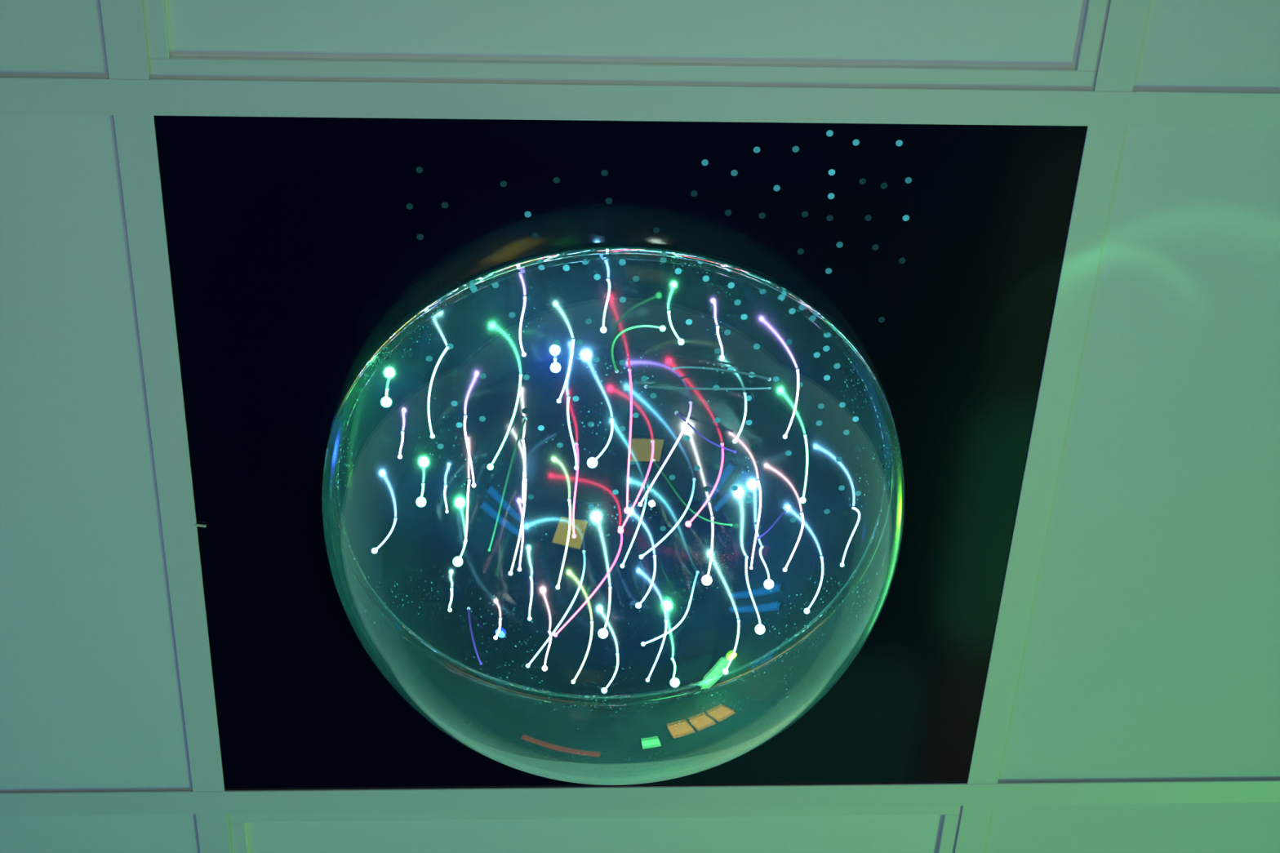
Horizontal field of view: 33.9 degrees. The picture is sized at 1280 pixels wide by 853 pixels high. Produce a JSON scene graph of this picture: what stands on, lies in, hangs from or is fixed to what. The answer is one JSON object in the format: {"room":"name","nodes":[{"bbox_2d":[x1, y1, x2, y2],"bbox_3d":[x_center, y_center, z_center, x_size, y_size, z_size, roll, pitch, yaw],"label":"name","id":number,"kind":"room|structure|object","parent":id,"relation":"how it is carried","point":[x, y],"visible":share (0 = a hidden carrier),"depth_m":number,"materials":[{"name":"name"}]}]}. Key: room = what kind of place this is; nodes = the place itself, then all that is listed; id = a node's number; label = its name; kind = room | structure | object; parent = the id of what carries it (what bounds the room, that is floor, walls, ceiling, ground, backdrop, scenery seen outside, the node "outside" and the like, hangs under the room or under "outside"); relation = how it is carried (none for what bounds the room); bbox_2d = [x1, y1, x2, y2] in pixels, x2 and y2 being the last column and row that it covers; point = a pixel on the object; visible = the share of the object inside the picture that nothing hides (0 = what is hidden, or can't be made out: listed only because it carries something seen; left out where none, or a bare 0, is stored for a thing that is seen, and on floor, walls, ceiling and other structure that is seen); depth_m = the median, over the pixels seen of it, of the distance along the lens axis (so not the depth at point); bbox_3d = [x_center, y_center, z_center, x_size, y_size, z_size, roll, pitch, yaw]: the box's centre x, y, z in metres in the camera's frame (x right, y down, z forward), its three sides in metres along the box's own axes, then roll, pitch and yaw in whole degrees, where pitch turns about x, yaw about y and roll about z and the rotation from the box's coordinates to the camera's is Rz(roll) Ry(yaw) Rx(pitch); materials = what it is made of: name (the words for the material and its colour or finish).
{"room":"science museum exhibit","nodes":[
{"label":"science museum exhibit","id":0,"kind":"room"},
{"bbox_2d":[0,0,1279,852],"bbox_3d":[-0.059,0.736,2.039,4.224,0.137,4.824,0,-54,-4],"label":"ceiling","id":1,"kind":"structure","parent":0,"point":[1151,652],"depth_m":1.47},
{"bbox_2d":[99,0,149,79],"bbox_3d":[-0.295,-0.452,1.104,0.024,0.035,0.577,0,-54,-4],"label":"trim","id":2,"kind":"structure","parent":1,"relation":"attached to","point":[122,20],"depth_m":1.24,"materials":[{"name":"paint"}]},
{"bbox_2d":[113,115,224,791],"bbox_3d":[-0.319,0.035,1.453,0.024,0.035,0.577,0,-54,-4],"label":"trim","id":3,"kind":"structure","parent":1,"relation":"attached to","point":[135,135],"depth_m":1.41,"materials":[{"name":"paint"}]},
{"bbox_2d":[195,813,231,852],"bbox_3d":[-0.344,0.523,1.801,0.024,0.035,0.577,0,-54,-4],"label":"trim","id":4,"kind":"structure","parent":1,"relation":"attached to","point":[213,833],"depth_m":1.63,"materials":[{"name":"paint"}]},
{"bbox_2d":[153,115,1087,791],"bbox_3d":[-0.014,0.101,1.382,0.593,0.201,0.593,0,-54,-4],"label":"dome light","id":5,"kind":"object","parent":1,"relation":"attached to","point":[522,453],"visible":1,"depth_m":1.33,"materials":[{"name":"black glass"}]},
{"bbox_2d":[194,524,206,527],"bbox_3d":[-0.305,0.069,1.456,0.008,0.001,0.002,7,-55,-9],"label":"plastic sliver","id":6,"kind":"object","parent":5,"relation":"attached to","point":[195,525],"visible":1,"depth_m":1.46,"materials":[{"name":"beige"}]},
{"bbox_2d":[141,0,1110,90],"bbox_3d":[0.004,-0.446,1.115,0.591,0.009,0.591,0,-54,-4],"label":"ceiling panel","id":7,"kind":"object","parent":1,"relation":"in","point":[950,44],"visible":1,"depth_m":1.27,"materials":[{"name":"white"}]},
{"bbox_2d":[0,76,1279,128],"bbox_3d":[-0.008,-0.208,1.298,4.224,0.035,0.024,0,-54,-4],"label":"trim","id":8,"kind":"structure","parent":1,"relation":"attached to","point":[18,95],"depth_m":1.28,"materials":[{"name":"paint"}]},
{"bbox_2d":[0,780,1279,816],"bbox_3d":[-0.032,0.280,1.647,4.224,0.035,0.024,0,-54,-4],"label":"trim","id":9,"kind":"structure","parent":1,"relation":"attached to","point":[802,796],"depth_m":1.63,"materials":[{"name":"paint"}]},
{"bbox_2d":[954,805,993,852],"bbox_3d":[0.255,0.524,1.841,0.024,0.035,0.577,0,-54,-4],"label":"trim","id":10,"kind":"structure","parent":1,"relation":"attached to","point":[975,820],"depth_m":1.68,"materials":[{"name":"paint"}]},
{"bbox_2d":[967,125,1125,784],"bbox_3d":[0.279,0.036,1.493,0.024,0.035,0.577,0,-54,-4],"label":"trim","id":11,"kind":"structure","parent":1,"relation":"attached to","point":[1102,147],"depth_m":1.45,"materials":[{"name":"paint"}]},
{"bbox_2d":[1093,0,1150,91],"bbox_3d":[0.303,-0.452,1.144,0.024,0.035,0.577,0,-54,-4],"label":"trim","id":12,"kind":"structure","parent":1,"relation":"attached to","point":[1125,26],"depth_m":1.28,"materials":[{"name":"paint"}]}
]}

